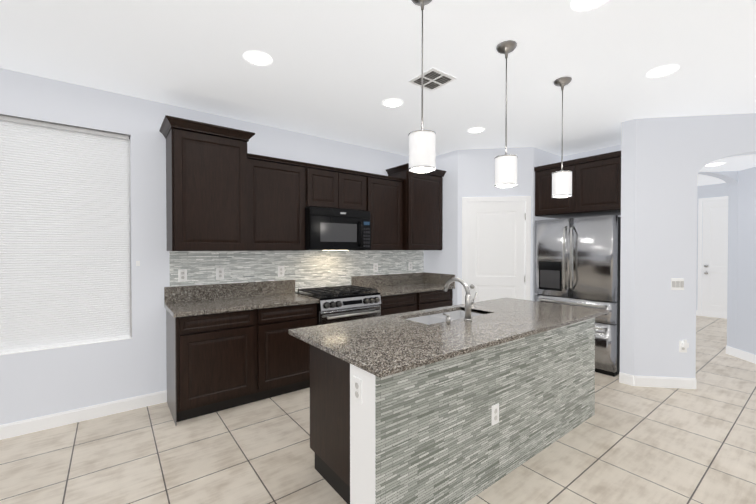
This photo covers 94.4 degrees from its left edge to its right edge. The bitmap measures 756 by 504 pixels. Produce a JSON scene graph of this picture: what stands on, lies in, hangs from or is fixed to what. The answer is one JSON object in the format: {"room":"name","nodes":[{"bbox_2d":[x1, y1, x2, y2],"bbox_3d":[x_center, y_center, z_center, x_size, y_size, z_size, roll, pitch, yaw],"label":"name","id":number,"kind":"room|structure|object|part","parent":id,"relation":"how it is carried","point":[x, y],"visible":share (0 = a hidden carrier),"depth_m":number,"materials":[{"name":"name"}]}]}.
{"room":"kitchen","nodes":[
{"label":"kitchen","id":0,"kind":"room"},
{"bbox_2d":[0,68,408,424],"bbox_3d":[-2.986,0.011,2.558,12.350,2.760,0.150,0,1,-37],"label":"wall","id":1,"kind":"structure","parent":0,"point":[38,383],"depth_m":3.09,"materials":[{"name":"grey paint"}]},
{"bbox_2d":[0,114,139,354],"bbox_3d":[-2.541,-0.137,2.882,0.948,1.794,0.152,0,1,-37],"label":"window blind","id":2,"kind":"structure","parent":1,"relation":"in","point":[65,236],"depth_m":2.85,"materials":[{"name":"grey fabric"}]},
{"bbox_3d":[-2.543,0.760,2.847,0.889,0.002,0.061,0,1,-37],"label":"sill","id":3,"kind":"part","parent":2,"relation":"part of","materials":[{"name":"white"}]},
{"bbox_2d":[0,390,166,439],"bbox_3d":[-4.904,1.355,1.007,7.400,0.105,0.013,0,1,-37],"label":"baseboard","id":4,"kind":"structure","parent":1,"relation":"attached to","point":[18,428],"depth_m":2.87,"materials":[{"name":"white wood"}]},
{"bbox_2d":[159,115,258,250],"bbox_3d":[-1.576,-0.570,3.248,0.724,1.108,0.446,0,1,-37],"label":"upper cabinet","id":5,"kind":"object","parent":1,"relation":"attached to","point":[225,191],"depth_m":3.11,"materials":[{"name":"brown wood"}]},
{"bbox_2d":[259,155,310,250],"bbox_3d":[-1.110,-0.489,3.675,0.665,0.936,0.334,0,1,-37],"label":"upper cabinet","id":6,"kind":"object","parent":1,"relation":"attached to","point":[284,185],"depth_m":3.59,"materials":[{"name":"brown wood"}]},
{"bbox_2d":[169,250,423,291],"bbox_3d":[-0.628,0.222,4.259,3.299,0.502,0.008,0,1,-37],"label":"backsplash","id":7,"kind":"structure","parent":1,"relation":"attached to","point":[305,269],"depth_m":4.01,"materials":[{"name":"grey tile"}]},
{"bbox_2d":[178,269,186,281],"bbox_3d":[-1.850,0.215,3.315,0.072,0.116,0.008,0,1,-37],"label":"outlet","id":8,"kind":"object","parent":7,"relation":"attached to","point":[182,275],"visible":1,"depth_m":3.31,"materials":[{"name":"white plastic"}]},
{"bbox_2d":[216,268,223,279],"bbox_3d":[-1.586,0.213,3.517,0.072,0.116,0.008,0,1,-37],"label":"outlet","id":9,"kind":"object","parent":7,"relation":"attached to","point":[219,273],"visible":1,"depth_m":3.51,"materials":[{"name":"white plastic"}]},
{"bbox_2d":[278,266,283,276],"bbox_3d":[-1.080,0.208,3.903,0.072,0.116,0.008,0,1,-37],"label":"outlet","id":10,"kind":"object","parent":7,"relation":"attached to","point":[280,271],"visible":1,"depth_m":3.90,"materials":[{"name":"white plastic"}]},
{"bbox_2d":[373,263,377,271],"bbox_3d":[-0.030,0.200,4.704,0.072,0.116,0.008,0,1,-37],"label":"outlet","id":11,"kind":"object","parent":7,"relation":"attached to","point":[375,267],"visible":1,"depth_m":4.70,"materials":[{"name":"white plastic"}]},
{"bbox_2d":[311,164,342,208],"bbox_3d":[-0.707,-0.729,3.979,0.417,0.463,0.334,0,1,-37],"label":"upper cabinet","id":12,"kind":"object","parent":1,"relation":"attached to","point":[326,181],"depth_m":3.90,"materials":[{"name":"brown wood"}]},
{"bbox_2d":[305,207,370,250],"bbox_3d":[-0.505,-0.260,4.065,0.790,0.467,0.451,0,1,-37],"label":"microwave","id":13,"kind":"object","parent":12,"relation":"attached to","point":[329,229],"visible":1,"depth_m":3.88,"materials":[{"name":"black metal"}]},
{"bbox_3d":[-0.456,-0.219,3.900,0.668,0.356,0.028,0,1,-37],"label":"door","id":14,"kind":"part","parent":13,"relation":"part of","materials":[{"name":"black glass"}]},
{"bbox_3d":[-0.432,-0.224,3.901,0.470,0.206,0.006,0,1,-37],"label":"glass","id":15,"kind":"part","parent":13,"relation":"part of","materials":[{"name":"grey glass"}]},
{"bbox_3d":[-0.201,-0.221,4.050,0.024,0.301,0.057,0,1,-37],"label":"handle","id":16,"kind":"part","parent":13,"relation":"part of","materials":[{"name":"black plastic"}]},
{"bbox_2d":[343,169,370,210],"bbox_3d":[-0.375,-0.731,4.233,0.418,0.463,0.334,0,1,-37],"label":"upper cabinet","id":17,"kind":"object","parent":1,"relation":"attached to","point":[356,184],"depth_m":4.14,"materials":[{"name":"brown wood"}]},
{"bbox_2d":[369,173,402,249],"bbox_3d":[0.011,-0.498,4.530,0.622,0.936,0.334,0,1,-37],"label":"upper cabinet","id":18,"kind":"object","parent":1,"relation":"attached to","point":[386,211],"depth_m":4.42,"materials":[{"name":"brown wood"}]},
{"bbox_2d":[386,163,445,249],"bbox_3d":[0.547,-0.588,4.867,0.774,1.108,0.446,0,1,-37],"label":"upper cabinet","id":19,"kind":"object","parent":1,"relation":"attached to","point":[422,192],"depth_m":4.69,"materials":[{"name":"brown wood"}]},
{"bbox_2d":[0,315,755,503],"bbox_3d":[2.302,1.414,2.772,21.000,0.050,16.000,0,1,-37],"label":"floor","id":20,"kind":"structure","parent":0,"point":[627,444],"depth_m":2.40,"materials":[{"name":"tile"}]},
{"bbox_2d":[164,283,259,425],"bbox_3d":[-1.531,0.850,3.192,0.651,1.068,0.613,0,1,-37],"label":"base cabinet","id":21,"kind":"object","parent":20,"relation":"on","point":[230,345],"depth_m":3.02,"materials":[{"name":"brown wood"}]},
{"bbox_2d":[240,280,319,399],"bbox_3d":[-1.023,0.846,3.580,0.628,1.068,0.613,0,1,-37],"label":"base cabinet","id":22,"kind":"object","parent":20,"relation":"on","point":[284,358],"depth_m":3.37,"materials":[{"name":"brown wood"}]},
{"bbox_2d":[164,272,454,317],"bbox_3d":[-0.459,0.402,4.000,3.342,0.189,0.605,0,1,-37],"label":"countertop","id":23,"kind":"structure","parent":22,"relation":"on","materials":[{"name":"stone"}]},
{"bbox_2d":[295,285,380,324],"bbox_3d":[-0.440,0.894,3.972,0.764,0.964,0.681,0,1,-37],"label":"stove","id":24,"kind":"object","parent":20,"relation":"on","point":[343,303],"visible":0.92,"depth_m":3.76,"materials":[{"name":"silver metal"}]},
{"bbox_2d":[295,291,379,300],"bbox_3d":[-0.462,0.465,3.996,0.764,0.024,0.610,0,1,-37],"label":"cooktop","id":25,"kind":"object","parent":24,"relation":"in","point":[362,294],"depth_m":3.78,"materials":[{"name":"black metal"}]},
{"bbox_3d":[-0.277,0.531,3.755,0.764,0.103,0.042,0,1,-37],"label":"panel","id":26,"kind":"part","parent":24,"relation":"part of","materials":[{"name":"silver metal"}]},
{"bbox_3d":[-0.253,0.653,3.724,0.664,0.026,0.063,0,1,-37],"label":"handle","id":27,"kind":"part","parent":24,"relation":"part of","materials":[{"name":"silver metal"}]},
{"bbox_2d":[351,274,419,317],"bbox_3d":[0.086,0.837,4.425,0.612,1.068,0.613,0,1,-37],"label":"base cabinet","id":28,"kind":"object","parent":20,"relation":"on","point":[398,294],"depth_m":4.41,"materials":[{"name":"brown wood"}]},
{"bbox_2d":[400,272,454,316],"bbox_3d":[0.598,0.833,4.816,0.677,1.068,0.613,0,1,-37],"label":"base cabinet","id":29,"kind":"object","parent":20,"relation":"on","point":[432,293],"depth_m":4.71,"materials":[{"name":"brown wood"}]},
{"bbox_2d":[288,309,594,503],"bbox_3d":[0.654,0.963,2.625,2.352,0.855,0.887,0,1,-37],"label":"kitchen island","id":30,"kind":"object","parent":20,"relation":"on","point":[468,400],"depth_m":2.00,"materials":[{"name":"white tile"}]},
{"bbox_2d":[353,376,361,403],"bbox_3d":[-0.101,0.660,1.685,0.008,0.116,0.072,0,1,-37],"label":"outlet","id":31,"kind":"object","parent":30,"relation":"attached to","point":[357,380],"depth_m":1.68,"materials":[{"name":"white plastic"}]},
{"bbox_2d":[288,298,607,376],"bbox_3d":[0.712,0.533,2.684,2.525,0.060,0.995,0,1,-37],"label":"island countertop","id":32,"kind":"structure","parent":30,"relation":"on","point":[388,345],"depth_m":2.25,"materials":[{"name":"grey stone"}]},
{"bbox_2d":[407,310,483,324],"bbox_3d":[0.556,0.632,2.843,0.792,0.199,0.367,0,1,-37],"label":"sink","id":33,"kind":"object","parent":32,"relation":"in","point":[429,318],"depth_m":2.97,"materials":[{"name":"silver metal"}]},
{"bbox_2d":[444,277,476,320],"bbox_3d":[0.641,0.347,2.725,0.137,0.312,0.268,0,1,-37],"label":"faucet","id":34,"kind":"object","parent":32,"relation":"on","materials":[{"name":"silver metal"}]},
{"bbox_2d":[491,403,498,424],"bbox_3d":[0.710,0.976,2.113,0.072,0.116,0.008,0,1,-37],"label":"outlet","id":35,"kind":"object","parent":30,"relation":"attached to","point":[494,406],"depth_m":2.11,"materials":[{"name":"white plastic"}]},
{"bbox_2d":[534,215,620,376],"bbox_3d":[2.596,0.476,4.423,0.838,1.790,0.925,0,1,-37],"label":"fridge","id":36,"kind":"object","parent":20,"relation":"on","point":[576,261],"visible":0.69,"depth_m":4.05,"materials":[{"name":"silver metal"}]},
{"bbox_2d":[0,0,755,185],"bbox_3d":[2.302,-1.396,2.741,21.000,0.050,16.000,0,1,-37],"label":"ceiling","id":37,"kind":"structure","parent":0,"point":[340,70],"depth_m":2.50,"materials":[{"name":"white paint"}]},
{"bbox_2d":[243,51,272,65],"bbox_3d":[-0.844,-1.365,2.464,0.196,0.006,0.196,0,1,-37],"label":"recessed light","id":38,"kind":"object","parent":37,"relation":"in","point":[257,58],"visible":1,"depth_m":2.46,"materials":[{"name":"white"}]},
{"bbox_2d":[382,98,402,107],"bbox_3d":[0.134,-1.373,3.213,0.196,0.006,0.196,0,1,-37],"label":"recessed light","id":39,"kind":"object","parent":37,"relation":"in","point":[392,102],"visible":1,"depth_m":3.21,"materials":[{"name":"white"}]},
{"bbox_2d":[408,0,435,172],"bbox_3d":[0.234,-0.899,1.850,0.146,0.924,0.146,0,1,-37],"label":"pendant light","id":40,"kind":"object","parent":37,"relation":"hanging from","point":[422,150],"visible":1,"depth_m":1.80,"materials":[{"name":"white glass"}]},
{"bbox_3d":[0.234,-0.533,1.854,0.142,0.176,0.142,0,1,-37],"label":"lamp shade","id":41,"kind":"part","parent":40,"relation":"part of","materials":[{"name":"white glass"}]},
{"bbox_2d":[408,68,456,90],"bbox_3d":[0.430,-1.365,2.772,0.270,0.011,0.270,0,1,-37],"label":"ceiling vent","id":42,"kind":"object","parent":37,"relation":"in","point":[433,78],"visible":0.96,"depth_m":2.75,"materials":[{"name":"white metal"}]},
{"bbox_2d":[467,127,484,132],"bbox_3d":[1.107,-1.381,3.950,0.196,0.006,0.196,0,1,-37],"label":"recessed light","id":43,"kind":"object","parent":37,"relation":"in","point":[476,130],"visible":1,"depth_m":3.95,"materials":[{"name":"white"}]},
{"bbox_2d":[494,40,517,187],"bbox_3d":[0.849,-0.904,2.320,0.146,0.924,0.146,0,1,-37],"label":"pendant light","id":44,"kind":"object","parent":37,"relation":"hanging from","point":[505,170],"visible":1,"depth_m":2.27,"materials":[{"name":"white glass"}]},
{"bbox_3d":[0.849,-0.538,2.324,0.142,0.176,0.142,0,1,-37],"label":"lamp shade","id":45,"kind":"part","parent":44,"relation":"part of","materials":[{"name":"white glass"}]},
{"bbox_2d":[552,76,571,197],"bbox_3d":[1.470,-0.910,2.793,0.146,0.924,0.146,0,1,-37],"label":"pendant light","id":46,"kind":"object","parent":37,"relation":"hanging from","point":[561,183],"visible":1,"depth_m":2.75,"materials":[{"name":"white glass"}]},
{"bbox_3d":[1.470,-0.544,2.797,0.142,0.176,0.142,0,1,-37],"label":"lamp shade","id":47,"kind":"part","parent":46,"relation":"part of","materials":[{"name":"white glass"}]},
{"bbox_2d":[571,0,608,11],"bbox_3d":[1.144,-1.359,1.877,0.196,0.006,0.196,0,1,-37],"label":"recessed light","id":48,"kind":"object","parent":37,"relation":"in","point":[582,5],"visible":1,"depth_m":1.92,"materials":[{"name":"white"}]},
{"bbox_2d":[646,64,679,77],"bbox_3d":[2.148,-1.367,2.642,0.196,0.006,0.196,0,1,-37],"label":"recessed light","id":49,"kind":"object","parent":37,"relation":"in","point":[662,71],"visible":1,"depth_m":2.64,"materials":[{"name":"white"}]},
{"bbox_2d":[424,150,457,304],"bbox_3d":[0.928,-0.016,5.036,0.120,2.760,0.653,0,1,-37],"label":"wall","id":50,"kind":"structure","parent":0,"point":[444,260],"depth_m":4.86,"materials":[{"name":"grey paint"}]},
{"bbox_2d":[457,147,532,310],"bbox_3d":[1.567,-0.013,4.735,0.970,2.760,0.120,0,1,8],"label":"wall","id":51,"kind":"structure","parent":0,"point":[476,172],"depth_m":4.68,"materials":[{"name":"grey paint"}]},
{"bbox_2d":[462,196,530,303],"bbox_3d":[1.570,0.311,4.666,0.630,2.114,0.630,0,1,-37],"label":"door frame","id":52,"kind":"structure","parent":51,"relation":"attached to","point":[526,199],"depth_m":4.64,"materials":[{"name":"white wood"}]},
{"bbox_2d":[467,201,524,301],"bbox_3d":[1.571,0.339,4.674,0.739,2.033,0.009,0,1,8],"label":"door","id":53,"kind":"structure","parent":52,"relation":"attached to","point":[495,250],"depth_m":4.67,"materials":[{"name":"white wood"}]},
{"bbox_2d":[533,147,560,300],"bbox_3d":[2.363,-0.015,4.933,0.902,2.760,0.120,0,1,-37],"label":"wall","id":54,"kind":"structure","parent":0,"point":[541,157],"depth_m":4.66,"materials":[{"name":"grey paint"}]},
{"bbox_2d":[563,144,620,216],"bbox_3d":[3.025,-0.012,4.711,0.120,2.760,1.032,0,1,-37],"label":"wall","id":55,"kind":"structure","parent":0,"point":[593,152],"depth_m":4.74,"materials":[{"name":"grey paint"}]},
{"bbox_2d":[534,151,620,218],"bbox_3d":[2.669,-0.801,4.430,0.769,0.643,1.025,0,1,-37],"label":"upper cabinet","id":56,"kind":"object","parent":55,"relation":"attached to","point":[596,185],"visible":0.73,"depth_m":4.14,"materials":[{"name":"brown wood"}]},
{"bbox_2d":[620,119,635,375],"bbox_3d":[3.020,-0.004,3.975,1.020,2.760,0.128,0,1,-37],"label":"wall","id":57,"kind":"structure","parent":0,"point":[628,170],"depth_m":3.67,"materials":[{"name":"grey paint"}]},
{"bbox_2d":[634,113,755,377],"bbox_3d":[4.852,0.002,3.400,4.415,2.760,0.160,0,1,8],"label":"wall","id":58,"kind":"structure","parent":0,"point":[675,156],"depth_m":3.57,"materials":[{"name":"grey paint"}]},
{"bbox_2d":[619,372,695,388],"bbox_3d":[2.897,1.327,3.635,0.420,0.105,0.544,0,1,-37],"label":"baseboard","id":59,"kind":"structure","parent":58,"relation":"attached to","point":[662,382],"depth_m":3.59,"materials":[{"name":"white wood"}]},
{"bbox_2d":[671,278,683,289],"bbox_3d":[3.049,0.320,3.560,0.116,0.116,0.008,0,1,8],"label":"light switch","id":60,"kind":"object","parent":58,"relation":"attached to","point":[677,283],"visible":1,"depth_m":3.56,"materials":[{"name":"white plastic"}]},
{"bbox_2d":[679,339,688,351],"bbox_3d":[3.102,0.947,3.547,0.072,0.133,0.035,0,1,8],"label":"outlet","id":61,"kind":"object","parent":58,"relation":"attached to","point":[683,345],"visible":1,"depth_m":3.56,"materials":[{"name":"white plastic"}]},
{"bbox_3d":[3.104,0.955,3.562,0.053,0.116,0.053,0,1,-37],"label":"plate","id":62,"kind":"part","parent":61,"relation":"part of","materials":[{"name":"white plastic"}]},
{"bbox_2d":[696,183,727,310],"bbox_3d":[7.187,-0.039,7.111,0.150,2.760,9.000,0,1,-37],"label":"wall","id":63,"kind":"structure","parent":0,"point":[712,190],"depth_m":7.36,"materials":[{"name":"grey paint"}]},
{"bbox_2d":[696,310,726,318],"bbox_3d":[7.122,1.289,7.076,0.012,0.105,9.000,0,1,-37],"label":"baseboard","id":64,"kind":"structure","parent":63,"relation":"attached to","point":[714,314],"depth_m":7.27,"materials":[{"name":"white wood"}]},
{"bbox_2d":[697,196,727,315],"bbox_3d":[7.114,0.098,7.019,0.074,2.489,1.052,0,1,-37],"label":"door frame","id":65,"kind":"structure","parent":63,"relation":"attached to","point":[700,211],"depth_m":7.42,"materials":[{"name":"white wood"}]},
{"bbox_2d":[702,200,727,313],"bbox_3d":[7.143,0.126,7.041,0.009,2.408,0.914,0,1,-37],"label":"door","id":66,"kind":"structure","parent":65,"relation":"attached to","point":[715,253],"depth_m":7.25,"materials":[{"name":"white wood"}]},
{"bbox_2d":[698,171,737,347],"bbox_3d":[4.197,-0.013,4.741,2.270,2.760,0.140,0,1,8],"label":"wall","id":67,"kind":"structure","parent":0,"point":[730,178],"depth_m":4.67,"materials":[{"name":"grey paint"}]},
{"bbox_2d":[699,155,755,171],"bbox_3d":[4.214,-1.096,4.106,2.070,0.060,1.088,0,1,8],"label":"ceiling","id":68,"kind":"structure","parent":0,"point":[738,163],"depth_m":4.23,"materials":[{"name":"white paint"}]},
{"bbox_2d":[706,162,724,166],"bbox_3d":[4.056,-1.064,4.221,0.196,0.006,0.196,0,1,-37],"label":"recessed light","id":69,"kind":"object","parent":68,"relation":"in","point":[716,164],"visible":0.81,"depth_m":4.21,"materials":[{"name":"white"}]},
{"bbox_2d":[736,167,755,354],"bbox_3d":[4.943,0.155,4.021,0.600,2.440,1.088,0,1,8],"label":"wall","id":70,"kind":"structure","parent":0,"point":[746,287],"depth_m":4.46,"materials":[{"name":"grey paint"}]},
{"bbox_2d":[726,346,755,363],"bbox_3d":[4.648,1.321,4.144,0.877,0.105,0.877,0,1,-37],"label":"baseboard","id":71,"kind":"structure","parent":70,"relation":"attached to","point":[743,355],"depth_m":4.32,"materials":[{"name":"white wood"}]}
]}

